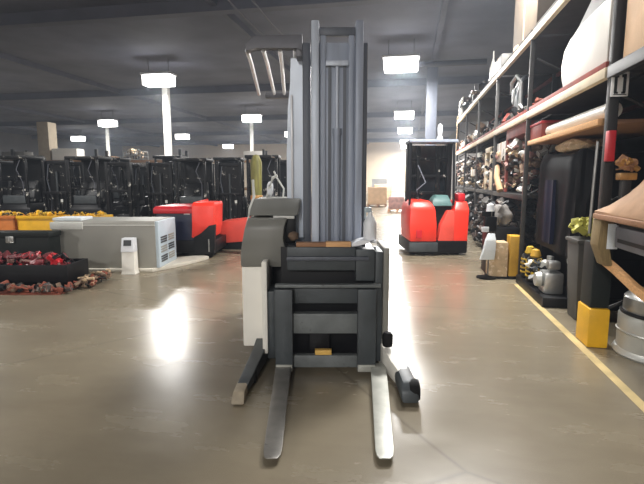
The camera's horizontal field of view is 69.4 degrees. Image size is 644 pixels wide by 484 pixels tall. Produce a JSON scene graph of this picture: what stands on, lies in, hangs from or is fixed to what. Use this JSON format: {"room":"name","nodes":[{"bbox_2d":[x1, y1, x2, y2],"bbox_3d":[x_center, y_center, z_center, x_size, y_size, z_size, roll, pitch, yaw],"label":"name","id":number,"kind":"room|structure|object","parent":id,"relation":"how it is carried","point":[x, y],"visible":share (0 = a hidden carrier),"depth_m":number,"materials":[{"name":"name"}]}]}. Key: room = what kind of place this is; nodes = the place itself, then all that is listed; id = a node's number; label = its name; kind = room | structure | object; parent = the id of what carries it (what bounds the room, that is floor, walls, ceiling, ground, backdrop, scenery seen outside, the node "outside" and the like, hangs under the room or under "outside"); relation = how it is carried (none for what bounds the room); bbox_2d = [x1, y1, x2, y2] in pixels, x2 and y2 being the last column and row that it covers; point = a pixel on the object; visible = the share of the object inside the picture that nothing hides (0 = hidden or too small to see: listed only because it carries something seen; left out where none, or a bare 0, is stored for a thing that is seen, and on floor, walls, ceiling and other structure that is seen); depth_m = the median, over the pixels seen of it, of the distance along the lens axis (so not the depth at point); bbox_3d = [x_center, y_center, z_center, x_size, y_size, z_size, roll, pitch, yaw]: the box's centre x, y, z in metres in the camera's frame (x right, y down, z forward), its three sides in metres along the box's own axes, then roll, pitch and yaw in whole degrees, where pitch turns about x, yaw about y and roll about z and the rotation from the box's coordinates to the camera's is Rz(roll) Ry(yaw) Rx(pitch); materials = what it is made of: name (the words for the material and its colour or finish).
{"room":"warehouse","nodes":[
{"label":"warehouse","id":0,"kind":"room"},
{"bbox_2d":[0,132,122,159],"bbox_3d":[-36.895,-5.989,31.675,0.200,6.500,78.000,1,8,10],"label":"wall","id":1,"kind":"structure","parent":0,"point":[19,142],"depth_m":53.31,"materials":[{"name":"paint"}]},
{"bbox_2d":[0,0,514,145],"bbox_3d":[-13.880,-8.751,27.046,46.600,0.200,78.000,1,8,10],"label":"ceiling","id":2,"kind":"structure","parent":0,"point":[202,51],"depth_m":18.99,"materials":[{"name":"paint"}]},
{"bbox_2d":[10,126,159,146],"bbox_3d":[-30.896,-8.956,30.169,0.160,0.220,78.000,1,8,10],"label":"ceiling beam","id":3,"kind":"structure","parent":2,"relation":"attached to","point":[18,127],"depth_m":50.74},
{"bbox_2d":[97,111,117,126],"bbox_3d":[-15.737,-9.039,34.121,1.320,1.100,0.680,1,8,10],"label":"lamp","id":4,"kind":"object","parent":2,"relation":"hanging from","point":[101,122],"visible":1,"depth_m":33.90,"materials":[{"name":"white"}]},
{"bbox_2d":[0,105,217,145],"bbox_3d":[-22.043,-8.741,28.559,0.160,0.220,78.000,1,8,10],"label":"ceiling beam","id":5,"kind":"structure","parent":2,"relation":"attached to","point":[1,106],"depth_m":36.93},
{"bbox_2d":[0,52,286,143],"bbox_3d":[-11.224,-8.479,26.590,0.160,0.220,78.000,1,8,10],"label":"ceiling beam","id":6,"kind":"structure","parent":2,"relation":"attached to","point":[10,58],"depth_m":23.52,"materials":[{"name":"metal"}]},
{"bbox_2d":[140,65,176,87],"bbox_3d":[-6.822,-7.076,19.398,1.320,1.100,0.680,1,8,10],"label":"lamp","id":7,"kind":"object","parent":2,"relation":"hanging from","point":[165,78],"visible":1,"depth_m":19.18,"materials":[{"name":"white"}]},
{"bbox_2d":[142,74,174,87],"bbox_3d":[-6.822,-6.739,19.443,1.200,0.420,0.600,1,8,10],"label":"diffuser","id":8,"kind":"object","parent":7,"relation":"attached to","point":[149,80],"depth_m":19.19,"materials":[{"name":"white"}]},
{"bbox_2d":[0,0,431,29],"bbox_3d":[-16.046,-6.914,15.383,46.600,0.360,0.320,1,8,10],"label":"ceiling beam","id":9,"kind":"structure","parent":2,"relation":"attached to","point":[180,8],"depth_m":13.22,"materials":[{"name":"metal"}]},
{"bbox_2d":[0,110,458,126],"bbox_3d":[-11.894,-9.904,37.807,46.600,0.360,0.320,1,8,10],"label":"ceiling beam","id":10,"kind":"structure","parent":2,"relation":"attached to","point":[456,112],"depth_m":37.41,"materials":[{"name":"metal"}]},
{"bbox_2d":[31,127,456,138],"bbox_3d":[-9.908,-11.334,48.531,46.600,0.360,0.320,1,8,10],"label":"ceiling beam","id":11,"kind":"structure","parent":2,"relation":"attached to","point":[381,130],"depth_m":48.62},
{"bbox_2d":[0,76,488,100],"bbox_3d":[-13.970,-8.409,26.595,46.600,0.360,0.320,1,8,10],"label":"ceiling beam","id":12,"kind":"structure","parent":2,"relation":"attached to","point":[466,80],"depth_m":25.07,"materials":[{"name":"metal"}]},
{"bbox_2d":[241,112,262,122],"bbox_3d":[-4.750,-8.678,31.416,1.320,1.100,0.680,1,8,10],"label":"lamp","id":13,"kind":"object","parent":2,"relation":"hanging from","point":[256,117],"visible":1,"depth_m":31.18,"materials":[{"name":"white"}]},
{"bbox_2d":[242,115,260,122],"bbox_3d":[-4.750,-8.341,31.461,1.200,0.420,0.600,1,8,10],"label":"diffuser","id":14,"kind":"object","parent":13,"relation":"attached to","point":[245,118],"depth_m":31.19,"materials":[{"name":"white"}]},
{"bbox_2d":[95,137,448,145],"bbox_3d":[-7.923,-12.763,59.256,46.600,0.360,0.320,1,8,10],"label":"ceiling beam","id":15,"kind":"structure","parent":2,"relation":"attached to","point":[374,139],"depth_m":59.93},
{"bbox_2d":[205,0,368,143],"bbox_3d":[-0.798,-8.226,24.694,0.160,0.220,78.000,1,8,10],"label":"ceiling beam","id":16,"kind":"structure","parent":2,"relation":"attached to","point":[233,19],"depth_m":15.10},
{"bbox_2d":[382,38,419,72],"bbox_3d":[2.851,-6.720,16.731,1.320,1.100,0.680,1,8,10],"label":"lamp","id":17,"kind":"object","parent":2,"relation":"hanging from","point":[400,63],"visible":1,"depth_m":16.50,"materials":[{"name":"white"}]},
{"bbox_2d":[384,57,417,72],"bbox_3d":[2.851,-6.383,16.776,1.200,0.420,0.600,1,8,10],"label":"diffuser","id":18,"kind":"object","parent":17,"relation":"attached to","point":[391,64],"depth_m":16.52,"materials":[{"name":"white"}]},
{"bbox_2d":[394,101,414,118],"bbox_3d":[5.270,-8.462,29.795,1.320,1.100,0.680,1,8,10],"label":"lamp","id":19,"kind":"object","parent":2,"relation":"hanging from","point":[399,114],"visible":1,"depth_m":29.56,"materials":[{"name":"white"}]},
{"bbox_2d":[395,111,413,118],"bbox_3d":[5.270,-8.125,29.840,1.200,0.420,0.600,1,8,10],"label":"diffuser","id":20,"kind":"object","parent":19,"relation":"attached to","point":[398,114],"depth_m":29.56,"materials":[{"name":"white"}]},
{"bbox_2d":[416,0,449,138],"bbox_3d":[5.398,-8.075,23.566,0.160,0.220,78.000,1,8,10],"label":"ceiling beam","id":21,"kind":"structure","parent":2,"relation":"attached to","point":[444,6],"depth_m":15.63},
{"bbox_2d":[419,59,486,66],"bbox_3d":[4.621,-6.330,16.455,2.300,0.200,0.200,1,8,10],"label":"duct","id":22,"kind":"object","parent":2,"relation":"attached to","point":[468,61],"visible":1,"depth_m":16.39,"materials":[{"name":"metal"}]},
{"bbox_2d":[122,142,444,190],"bbox_3d":[-6.822,-10.513,65.609,46.600,6.500,0.200,1,8,10],"label":"wall","id":23,"kind":"structure","parent":0,"point":[385,160],"depth_m":63.41,"materials":[{"name":"paint"}]},
{"bbox_2d":[0,191,643,483],"bbox_3d":[-13.880,-2.111,27.931,46.600,0.203,78.000,1,8,10],"label":"floor","id":24,"kind":"structure","parent":0,"point":[120,379],"depth_m":3.31,"materials":[{"name":"concrete"}]},
{"bbox_2d":[0,160,14,194],"bbox_3d":[-10.600,-1.632,15.449,0.880,2.149,1.339,0,8,0],"label":"order picker","id":25,"kind":"object","parent":24,"relation":"on","point":[6,166],"visible":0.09,"depth_m":15.46,"materials":[{"name":"black paint"}]},
{"bbox_2d":[0,214,29,229],"bbox_3d":[-6.500,-0.164,9.552,0.820,0.800,0.620,0,8,0],"label":"crate","id":26,"kind":"object","parent":24,"relation":"on","point":[6,222],"visible":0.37,"depth_m":9.24,"materials":[{"name":"orange paint"}]},
{"bbox_2d":[0,155,45,213],"bbox_3d":[-8.070,-1.283,12.772,0.880,2.165,1.339,0,8,0],"label":"order picker","id":27,"kind":"object","parent":24,"relation":"on","point":[26,196],"visible":0.44,"depth_m":12.52,"materials":[{"name":"black paint"}]},
{"bbox_2d":[0,230,60,255],"bbox_3d":[-4.860,0.180,7.353,1.320,0.700,0.370,0,8,0],"label":"chest","id":28,"kind":"object","parent":24,"relation":"on","point":[22,241],"visible":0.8,"depth_m":7.19,"materials":[{"name":"green paint"}]},
{"bbox_2d":[0,290,63,294],"bbox_3d":[-4.175,0.673,6.254,1.450,0.012,0.260,0,8,0],"label":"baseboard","id":29,"kind":"structure","parent":24,"relation":"on","point":[1,292],"depth_m":6.15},
{"bbox_2d":[0,280,72,292],"bbox_3d":[-4.084,0.596,6.248,1.541,0.161,0.355,0,8,0],"label":"debris","id":30,"kind":"object","parent":24,"relation":"on","point":[45,287],"visible":1,"depth_m":6.16,"materials":[{"name":"red paint"}]},
{"bbox_2d":[16,214,69,229],"bbox_3d":[-5.635,-0.164,9.552,0.850,0.800,0.620,0,8,0],"label":"crate","id":31,"kind":"object","parent":24,"relation":"on","point":[29,222],"visible":0.24,"depth_m":9.23,"materials":[{"name":"yellow paint"}]},
{"bbox_2d":[25,210,66,215],"bbox_3d":[-5.629,-0.539,9.518,0.732,0.246,0.551,0,8,0],"label":"scrap","id":32,"kind":"object","parent":31,"relation":"in","point":[38,212],"visible":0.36,"depth_m":9.42,"materials":[{"name":"yellow paint"}]},
{"bbox_2d":[0,258,88,287],"bbox_3d":[-4.210,0.449,6.693,1.420,0.340,0.590,0,8,0],"label":"tray","id":33,"kind":"object","parent":24,"relation":"on","point":[27,275],"visible":0.8,"depth_m":6.40,"materials":[{"name":"black paint"}]},
{"bbox_2d":[0,250,74,264],"bbox_3d":[-4.237,0.285,6.685,1.302,0.332,0.518,0,8,0],"label":"scrap","id":34,"kind":"object","parent":33,"relation":"in","point":[6,258],"visible":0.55,"depth_m":6.56,"materials":[{"name":"paint"}]},
{"bbox_2d":[41,159,79,213],"bbox_3d":[-7.140,-1.188,12.502,0.799,2.047,1.798,0,8,0],"label":"truck","id":35,"kind":"object","parent":24,"relation":"on","point":[55,192],"visible":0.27,"depth_m":12.52,"materials":[{"name":"black paint"}]},
{"bbox_2d":[73,166,82,194],"bbox_3d":[-9.190,-1.925,17.579,0.880,2.166,1.339,0,8,0],"label":"order picker","id":36,"kind":"object","parent":24,"relation":"on","point":[77,169],"visible":0.04,"depth_m":17.39,"materials":[{"name":"black paint"}]},
{"bbox_2d":[64,156,121,213],"bbox_3d":[-6.210,-1.275,12.773,0.880,2.148,1.339,0,8,0],"label":"order picker","id":37,"kind":"object","parent":24,"relation":"on","point":[92,198],"visible":0.57,"depth_m":12.21,"materials":[{"name":"black paint"}]},
{"bbox_2d":[73,269,112,287],"bbox_3d":[-3.319,0.526,6.737,0.320,0.164,0.796,0,8,0],"label":"debris","id":38,"kind":"object","parent":24,"relation":"on","point":[96,276],"visible":0.98,"depth_m":6.57,"materials":[{"name":"beige"}]},
{"bbox_2d":[111,157,130,205],"bbox_3d":[-6.800,-1.685,15.442,0.880,2.254,1.339,0,8,0],"label":"order picker","id":39,"kind":"object","parent":24,"relation":"on","point":[116,171],"visible":0.32,"depth_m":15.21,"materials":[{"name":"black paint"}]},
{"bbox_2d":[104,162,148,216],"bbox_3d":[-5.280,-1.155,12.580,0.960,1.959,2.444,0,8,0],"label":"truck","id":40,"kind":"object","parent":24,"relation":"on","point":[135,204],"visible":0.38,"depth_m":12.34,"materials":[{"name":"black paint"}]},
{"bbox_2d":[50,217,208,271],"bbox_3d":[-3.327,-0.013,8.287,2.347,0.835,1.459,0,8,0],"label":"machine","id":41,"kind":"object","parent":24,"relation":"on","point":[97,239],"visible":0.84,"depth_m":7.64,"materials":[{"name":"metal"}]},
{"bbox_2d":[52,216,92,220],"bbox_3d":[-4.185,-0.398,7.816,0.470,0.048,0.400,0,8,0],"label":"bundle","id":42,"kind":"object","parent":41,"relation":"on","point":[64,218],"visible":1,"depth_m":7.64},
{"bbox_2d":[121,237,138,274],"bbox_3d":[-3.100,0.223,7.485,0.235,0.580,0.176,0,8,0],"label":"kiosk","id":43,"kind":"object","parent":24,"relation":"on","point":[128,244],"visible":1,"depth_m":7.43,"materials":[{"name":"white plastic"}]},
{"bbox_2d":[10,149,267,189],"bbox_3d":[-8.900,-2.373,18.933,13.300,2.700,1.040,0,8,0],"label":"storage rack","id":44,"kind":"object","parent":24,"relation":"on","point":[264,152],"visible":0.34,"depth_m":18.30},
{"bbox_2d":[36,122,57,159],"bbox_3d":[-11.050,-4.042,18.727,0.450,1.503,0.607,0,8,0],"label":"carton","id":45,"kind":"object","parent":44,"relation":"on","point":[46,131],"visible":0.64,"depth_m":18.47,"materials":[{"name":"cardboard"}]},
{"bbox_2d":[52,148,83,159],"bbox_3d":[-10.250,-3.526,18.795,1.000,0.463,0.607,0,8,0],"label":"carton","id":46,"kind":"object","parent":44,"relation":"on","point":[57,154],"visible":0.64,"depth_m":18.50,"materials":[{"name":"cardboard"}]},
{"bbox_2d":[132,168,147,195],"bbox_3d":[-5.850,-1.504,15.184,0.799,1.965,1.798,0,8,0],"label":"truck","id":47,"kind":"object","parent":24,"relation":"on","point":[143,176],"visible":0.04,"depth_m":15.21,"materials":[{"name":"black paint"}]},
{"bbox_2d":[146,161,180,216],"bbox_3d":[-4.350,-1.161,12.505,0.799,1.992,1.798,0,8,0],"label":"truck","id":48,"kind":"object","parent":24,"relation":"on","point":[160,181],"visible":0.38,"depth_m":12.53,"materials":[{"name":"black paint"}]},
{"bbox_2d":[162,87,171,155],"bbox_3d":[-7.142,-4.464,21.599,0.416,6.140,0.416,1,8,10],"label":"column","id":49,"kind":"structure","parent":24,"relation":"on","point":[165,90],"depth_m":21.36,"materials":[{"name":"white paint"}]},
{"bbox_2d":[152,156,187,196],"bbox_3d":[-4.900,-1.710,15.439,0.880,2.305,1.339,0,8,0],"label":"order picker","id":50,"kind":"object","parent":24,"relation":"on","point":[165,159],"visible":0.24,"depth_m":14.98,"materials":[{"name":"black paint"}]},
{"bbox_2d":[153,199,225,256],"bbox_3d":[-2.635,-0.301,9.447,1.210,1.100,1.252,0,8,0],"label":"tractor","id":51,"kind":"object","parent":24,"relation":"on","point":[198,225],"visible":0.86,"depth_m":8.90,"materials":[{"name":"red paint"}]},
{"bbox_2d":[172,158,213,203],"bbox_3d":[-3.420,-1.251,12.776,0.880,2.099,1.339,0,8,0],"label":"order picker","id":52,"kind":"object","parent":24,"relation":"on","point":[197,172],"visible":0.5,"depth_m":12.58,"materials":[{"name":"black paint"}]},
{"bbox_2d":[213,157,244,200],"bbox_3d":[-3.000,-1.681,15.443,0.880,2.247,1.339,0,8,0],"label":"order picker","id":53,"kind":"object","parent":24,"relation":"on","point":[221,159],"visible":0.23,"depth_m":14.84,"materials":[{"name":"black paint"}]},
{"bbox_2d":[216,162,246,220],"bbox_3d":[-2.490,-1.155,12.506,0.799,1.980,1.798,0,8,0],"label":"truck","id":54,"kind":"object","parent":24,"relation":"on","point":[229,185],"visible":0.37,"depth_m":12.56,"materials":[{"name":"black paint"}]},
{"bbox_2d":[220,217,249,248],"bbox_3d":[-1.800,-0.219,10.352,0.800,0.698,0.619,0,8,0],"label":"machine","id":55,"kind":"object","parent":24,"relation":"on","point":[233,229],"visible":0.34,"depth_m":10.05,"materials":[{"name":"paint"}]},
{"bbox_2d":[250,155,262,199],"bbox_3d":[-1.300,-0.734,9.284,0.250,2.000,0.246,0,8,0],"label":"roll","id":56,"kind":"object","parent":24,"relation":"on","point":[256,163],"visible":0.52,"depth_m":9.12,"materials":[{"name":"yellow fabric"}]},
{"bbox_2d":[244,155,280,216],"bbox_3d":[-1.560,-1.290,12.771,0.880,2.177,1.339,0,8,0],"label":"order picker","id":57,"kind":"object","parent":24,"relation":"on","point":[270,163],"visible":0.32,"depth_m":12.53,"materials":[{"name":"black paint"}]},
{"bbox_2d":[280,160,285,196],"bbox_3d":[-1.100,-1.638,15.449,0.880,2.160,1.339,0,8,0],"label":"order picker","id":58,"kind":"object","parent":24,"relation":"on","point":[282,162],"visible":0.02,"depth_m":15.46,"materials":[{"name":"black paint"}]},
{"bbox_2d":[231,20,420,458],"bbox_3d":[0.001,-0.353,3.782,1.339,2.700,3.009,0,8,0],"label":"pallet stacker","id":59,"kind":"object","parent":24,"relation":"on","point":[297,301],"visible":1,"depth_m":3.65,"materials":[{"name":"black paint"}]},
{"bbox_2d":[241,216,288,266],"bbox_3d":[-0.475,-0.037,4.122,0.387,0.405,0.719,0,8,0],"label":"hood","id":60,"kind":"object","parent":59,"relation":"attached to","point":[264,237],"depth_m":3.77,"materials":[{"name":"metal"}]},
{"bbox_2d":[296,241,350,246],"bbox_3d":[0.013,0.015,3.626,0.425,0.038,0.075,0,8,0],"label":"wooden plank","id":61,"kind":"object","parent":59,"relation":"on","point":[327,243],"visible":1,"depth_m":3.59,"materials":[{"name":"brown wood"}]},
{"bbox_2d":[351,237,376,246],"bbox_3d":[0.325,-0.001,3.642,0.190,0.060,0.120,0,8,0],"label":"folded cloth","id":62,"kind":"object","parent":59,"relation":"on","point":[359,241],"visible":0.82,"depth_m":3.58,"materials":[{"name":"white fabric"}]},
{"bbox_2d":[363,207,376,240],"bbox_3d":[0.375,-0.144,3.633,0.104,0.255,0.104,0,8,0],"label":"spray bottle","id":63,"kind":"object","parent":62,"relation":"on","point":[369,225],"visible":1,"depth_m":3.60,"materials":[{"name":"white plastic"}]},
{"bbox_2d":[367,187,386,206],"bbox_3d":[3.200,-2.627,26.889,1.100,1.100,1.000,1,8,10],"label":"load","id":64,"kind":"object","parent":24,"relation":"on","point":[377,196],"visible":0.98,"depth_m":26.44,"materials":[{"name":"brown cardboard"}]},
{"bbox_2d":[388,196,404,211],"bbox_3d":[3.600,-1.834,22.455,0.800,0.700,1.000,1,8,10],"label":"load","id":65,"kind":"object","parent":24,"relation":"on","point":[395,202],"visible":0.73,"depth_m":22.01,"materials":[{"name":"pink cardboard"}]},
{"bbox_2d":[425,67,437,145],"bbox_3d":[4.403,-4.107,18.923,0.672,6.140,0.672,1,8,10],"label":"column","id":66,"kind":"structure","parent":24,"relation":"on","point":[432,72],"depth_m":18.54,"materials":[{"name":"grey paint"}]},
{"bbox_2d":[398,123,468,253],"bbox_3d":[2.320,-1.123,9.741,1.198,2.648,1.392,0,8,0],"label":"forklift","id":67,"kind":"object","parent":24,"relation":"on","point":[431,222],"visible":1,"depth_m":9.32,"materials":[{"name":"paint"}]},
{"bbox_2d":[455,190,488,231],"bbox_3d":[4.672,-1.008,14.201,1.121,1.216,4.995,1,8,10],"label":"scrap","id":68,"kind":"object","parent":24,"relation":"on","point":[469,195],"visible":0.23,"depth_m":12.62,"materials":[{"name":"black paint"}]},
{"bbox_2d":[476,203,496,279],"bbox_3d":[2.540,-0.020,7.110,0.300,1.160,0.300,0,8,0],"label":"stand","id":69,"kind":"object","parent":24,"relation":"on","point":[490,221],"visible":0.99,"depth_m":7.04,"materials":[{"name":"black metal"}]},
{"bbox_2d":[480,233,495,259],"bbox_3d":[2.514,0.070,7.038,0.222,0.400,0.074,0,8,0],"label":"bag","id":70,"kind":"object","parent":69,"relation":"hanging from","point":[489,247],"visible":1,"depth_m":7.01,"materials":[{"name":"plastic"}]},
{"bbox_2d":[485,240,508,278],"bbox_3d":[2.718,0.266,7.235,0.290,0.560,0.320,1,8,10],"label":"cardboard box","id":71,"kind":"object","parent":24,"relation":"on","point":[498,266],"visible":0.74,"depth_m":7.09,"materials":[{"name":"brown cardboard"}]},
{"bbox_2d":[485,272,507,278],"bbox_3d":[2.718,0.526,7.270,0.290,0.035,0.320,1,8,10],"label":"tray","id":72,"kind":"object","parent":71,"relation":"on","point":[499,276],"depth_m":7.11,"materials":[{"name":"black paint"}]},
{"bbox_2d":[481,204,519,271],"bbox_3d":[2.925,-0.068,7.629,0.500,1.118,0.450,1,8,10],"label":"bundle","id":73,"kind":"object","parent":24,"relation":"on","point":[504,216],"visible":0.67,"depth_m":7.41,"materials":[{"name":"black paint"}]},
{"bbox_2d":[470,194,530,242],"bbox_3d":[4.009,-0.539,10.576,1.131,1.243,2.450,1,8,10],"label":"scrap","id":74,"kind":"object","parent":24,"relation":"on","point":[476,233],"visible":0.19,"depth_m":10.47,"materials":[{"name":"black paint"}]},
{"bbox_2d":[481,197,539,252],"bbox_3d":[3.623,-0.248,8.578,1.152,1.186,1.727,1,8,10],"label":"scrap","id":75,"kind":"object","parent":24,"relation":"on","point":[514,205],"visible":0.3,"depth_m":7.90,"materials":[{"name":"black paint"}]},
{"bbox_2d":[507,234,519,278],"bbox_3d":[2.950,0.225,7.166,0.190,0.660,0.280,1,8,10],"label":"panel","id":76,"kind":"object","parent":24,"relation":"on","point":[513,240],"visible":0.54,"depth_m":7.05,"materials":[{"name":"yellow paint"}]},
{"bbox_2d":[455,0,643,347],"bbox_3d":[3.910,-2.326,8.746,1.210,5.300,15.650,1,8,10],"label":"rack","id":77,"kind":"object","parent":24,"relation":"on","point":[540,54],"visible":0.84,"depth_m":5.79,"materials":[{"name":"metal"}]},
{"bbox_2d":[456,157,471,185],"bbox_3d":[4.934,-2.280,15.265,0.964,0.906,2.478,1,8,10],"label":"scrap","id":78,"kind":"object","parent":77,"relation":"on","point":[460,165],"visible":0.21,"depth_m":15.08,"materials":[{"name":"metal"}]},
{"bbox_2d":[465,155,481,186],"bbox_3d":[4.497,-1.958,12.818,0.982,0.903,2.498,1,8,10],"label":"scrap","id":79,"kind":"object","parent":77,"relation":"on","point":[471,163],"visible":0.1,"depth_m":13.02,"materials":[{"name":"metal"}]},
{"bbox_2d":[459,80,488,109],"bbox_3d":[4.625,-4.162,13.720,0.893,0.500,4.840,1,8,10],"label":"scrap","id":80,"kind":"object","parent":77,"relation":"on","point":[483,84],"visible":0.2,"depth_m":12.69,"materials":[{"name":"black paint"}]},
{"bbox_2d":[476,153,508,188],"bbox_3d":[4.052,-1.637,10.412,0.944,0.920,2.356,1,8,10],"label":"scrap","id":81,"kind":"object","parent":77,"relation":"on","point":[481,165],"visible":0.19,"depth_m":10.64,"materials":[{"name":"metal"}]},
{"bbox_2d":[484,146,503,189],"bbox_3d":[3.756,-1.581,10.043,0.360,0.900,0.750,1,8,10],"label":"case","id":82,"kind":"object","parent":77,"relation":"on","point":[488,151],"visible":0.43,"depth_m":9.93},
{"bbox_2d":[494,165,502,192],"bbox_3d":[3.347,-1.211,8.872,0.164,0.532,0.714,2,8,14],"label":"pipe","id":83,"kind":"object","parent":77,"relation":"on","point":[498,184],"visible":0.99,"depth_m":8.69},
{"bbox_2d":[494,53,511,74],"bbox_3d":[3.879,-3.537,9.452,0.606,0.393,0.850,1,8,10],"label":"carton","id":84,"kind":"object","parent":77,"relation":"on","point":[501,60],"visible":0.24,"depth_m":9.18,"materials":[{"name":"cardboard"}]},
{"bbox_2d":[510,74,528,108],"bbox_3d":[3.344,-2.446,7.844,0.285,0.743,0.548,1,8,10],"label":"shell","id":85,"kind":"object","parent":77,"relation":"on","point":[517,93],"visible":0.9,"depth_m":7.78,"materials":[{"name":"grey metal"}]},
{"bbox_2d":[501,97,542,122],"bbox_3d":[3.522,-2.169,7.904,0.662,0.276,2.337,1,8,10],"label":"scrap","id":86,"kind":"object","parent":77,"relation":"on","point":[514,110],"visible":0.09,"depth_m":7.73,"materials":[{"name":"black paint"}]},
{"bbox_2d":[493,135,562,191],"bbox_3d":[3.592,-1.335,8.029,0.918,0.922,2.438,1,8,10],"label":"scrap","id":87,"kind":"object","parent":77,"relation":"on","point":[515,166],"visible":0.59,"depth_m":7.50,"materials":[{"name":"metal"}]},
{"bbox_2d":[503,119,564,191],"bbox_3d":[3.460,-1.340,7.551,0.640,1.080,1.480,1,8,10],"label":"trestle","id":88,"kind":"object","parent":77,"relation":"on","point":[519,131],"visible":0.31,"depth_m":7.73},
{"bbox_2d":[513,0,555,49],"bbox_3d":[3.630,-3.569,7.237,0.906,1.043,1.550,1,8,10],"label":"crate","id":89,"kind":"object","parent":77,"relation":"on","point":[528,13],"visible":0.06,"depth_m":7.18,"materials":[{"name":"cardboard"}]},
{"bbox_2d":[527,118,643,145],"bbox_3d":[3.194,-1.238,5.347,0.970,0.060,2.540,1,8,10],"label":"shelf","id":90,"kind":"object","parent":77,"relation":"on","point":[626,128],"visible":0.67,"depth_m":4.94,"materials":[{"name":"brown wood"}]},
{"bbox_2d":[530,120,562,139],"bbox_3d":[3.285,-1.504,6.289,0.760,0.220,0.580,1,8,10],"label":"crate","id":91,"kind":"object","parent":90,"relation":"on","point":[538,129],"visible":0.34,"depth_m":6.13,"materials":[{"name":"paint"}]},
{"bbox_2d":[545,103,622,134],"bbox_3d":[2.787,-1.308,5.084,0.150,0.150,1.940,1,8,10],"label":"roll","id":92,"kind":"object","parent":90,"relation":"on","point":[598,112],"visible":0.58,"depth_m":4.80,"materials":[{"name":"fabric"}]},
{"bbox_2d":[562,0,627,86],"bbox_3d":[3.107,-2.126,4.637,0.930,0.938,1.316,1,8,10],"label":"hull","id":93,"kind":"object","parent":77,"relation":"on","point":[589,47],"visible":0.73,"depth_m":4.54,"materials":[{"name":"plastic"}]},
{"bbox_2d":[590,213,643,301],"bbox_3d":[2.737,0.200,3.418,1.010,0.730,1.200,1,8,10],"label":"chair","id":94,"kind":"object","parent":77,"relation":"on","point":[598,241],"visible":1,"depth_m":3.88,"materials":[{"name":"brown wood"}]},
{"bbox_2d":[606,224,618,248],"bbox_3d":[2.411,-0.045,3.856,0.080,0.210,0.010,1,8,10],"label":"label card","id":95,"kind":"object","parent":94,"relation":"attached to","point":[611,227],"visible":0.82,"depth_m":3.85,"materials":[{"name":"white paper"}]},
{"bbox_2d":[595,180,643,220],"bbox_3d":[2.727,-0.391,3.341,0.950,0.457,1.200,1,8,10],"label":"tarp","id":96,"kind":"object","parent":94,"relation":"on","point":[630,206],"visible":1,"depth_m":3.54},
{"bbox_2d":[615,154,640,199],"bbox_3d":[2.557,-0.486,3.916,0.197,0.493,0.148,1,8,10],"label":"crate","id":97,"kind":"object","parent":94,"relation":"on","point":[623,162],"visible":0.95,"depth_m":3.87,"materials":[{"name":"brown wood"}]},
{"bbox_2d":[610,72,629,96],"bbox_3d":[2.512,-1.330,3.920,0.135,0.200,0.018,1,8,10],"label":"sign","id":98,"kind":"object","parent":77,"relation":"attached to","point":[620,84],"visible":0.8,"depth_m":3.92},
{"bbox_2d":[615,226,643,255],"bbox_3d":[2.694,0.025,3.310,0.764,0.175,0.920,1,8,10],"label":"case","id":99,"kind":"object","parent":77,"relation":"hanging from","point":[628,239],"visible":1,"depth_m":3.55,"materials":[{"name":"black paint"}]},
{"bbox_2d":[623,0,643,57],"bbox_3d":[2.727,-1.878,2.835,0.826,1.033,1.800,1,8,10],"label":"box","id":100,"kind":"object","parent":77,"relation":"on","point":[634,31],"visible":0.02,"depth_m":3.66,"materials":[{"name":"cardboard"}]},
{"bbox_2d":[565,236,590,320],"bbox_3d":[2.874,0.398,5.039,0.380,0.880,0.390,1,8,10],"label":"waste bin","id":101,"kind":"object","parent":24,"relation":"on","point":[575,243],"visible":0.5,"depth_m":4.99,"materials":[{"name":"plastic"}]},
{"bbox_2d":[568,216,593,236],"bbox_3d":[2.874,-0.173,4.971,0.378,0.238,0.404,1,8,10],"label":"scrap","id":102,"kind":"object","parent":101,"relation":"on","point":[580,225],"visible":0.41,"depth_m":4.90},
{"bbox_2d":[516,148,643,310],"bbox_3d":[3.327,-0.209,5.919,1.217,1.850,1.730,1,8,10],"label":"machine","id":103,"kind":"object","parent":24,"relation":"on","point":[565,179],"visible":0.57,"depth_m":5.42,"materials":[{"name":"black paint"}]},
{"bbox_2d":[520,246,534,277],"bbox_3d":[2.956,0.278,6.618,0.240,0.460,0.240,1,8,10],"label":"motor","id":104,"kind":"object","parent":103,"relation":"on","point":[528,250],"visible":0.44,"depth_m":6.58,"materials":[{"name":"yellow paint"}]},
{"bbox_2d":[525,249,543,282],"bbox_3d":[2.904,0.315,6.335,0.240,0.460,0.240,1,8,10],"label":"motor","id":105,"kind":"object","parent":103,"relation":"on","point":[535,254],"visible":0.43,"depth_m":6.29,"materials":[{"name":"yellow paint"}]},
{"bbox_2d":[525,259,548,280],"bbox_3d":[2.862,0.389,6.097,0.316,0.349,0.328,0,8,2],"label":"machine parts","id":106,"kind":"object","parent":103,"relation":"on","point":[534,266],"visible":0.53,"depth_m":6.09,"materials":[{"name":"silver metal"}]},
{"bbox_2d":[533,255,563,293],"bbox_3d":[2.798,0.401,5.766,0.300,0.440,0.290,1,8,10],"label":"gearbox","id":107,"kind":"object","parent":103,"relation":"on","point":[550,281],"visible":1,"depth_m":5.64,"materials":[{"name":"silver metal"}]},
{"bbox_2d":[555,138,602,152],"bbox_3d":[3.143,-1.155,5.658,0.502,0.192,1.083,1,8,10],"label":"bundle","id":108,"kind":"object","parent":103,"relation":"on","point":[573,144],"visible":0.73,"depth_m":5.32,"materials":[{"name":"fabric"}]},
{"bbox_2d":[611,287,643,364],"bbox_3d":[2.933,0.701,3.976,0.750,0.560,0.750,1,8,10],"label":"drum","id":109,"kind":"object","parent":24,"relation":"on","point":[628,343],"visible":0.98,"depth_m":3.92,"materials":[{"name":"silver metal"}]},
{"bbox_2d":[445,121,491,193],"bbox_3d":[9.136,-4.872,23.301,0.200,6.500,78.000,1,8,10],"label":"wall","id":110,"kind":"structure","parent":0,"point":[471,128],"depth_m":41.19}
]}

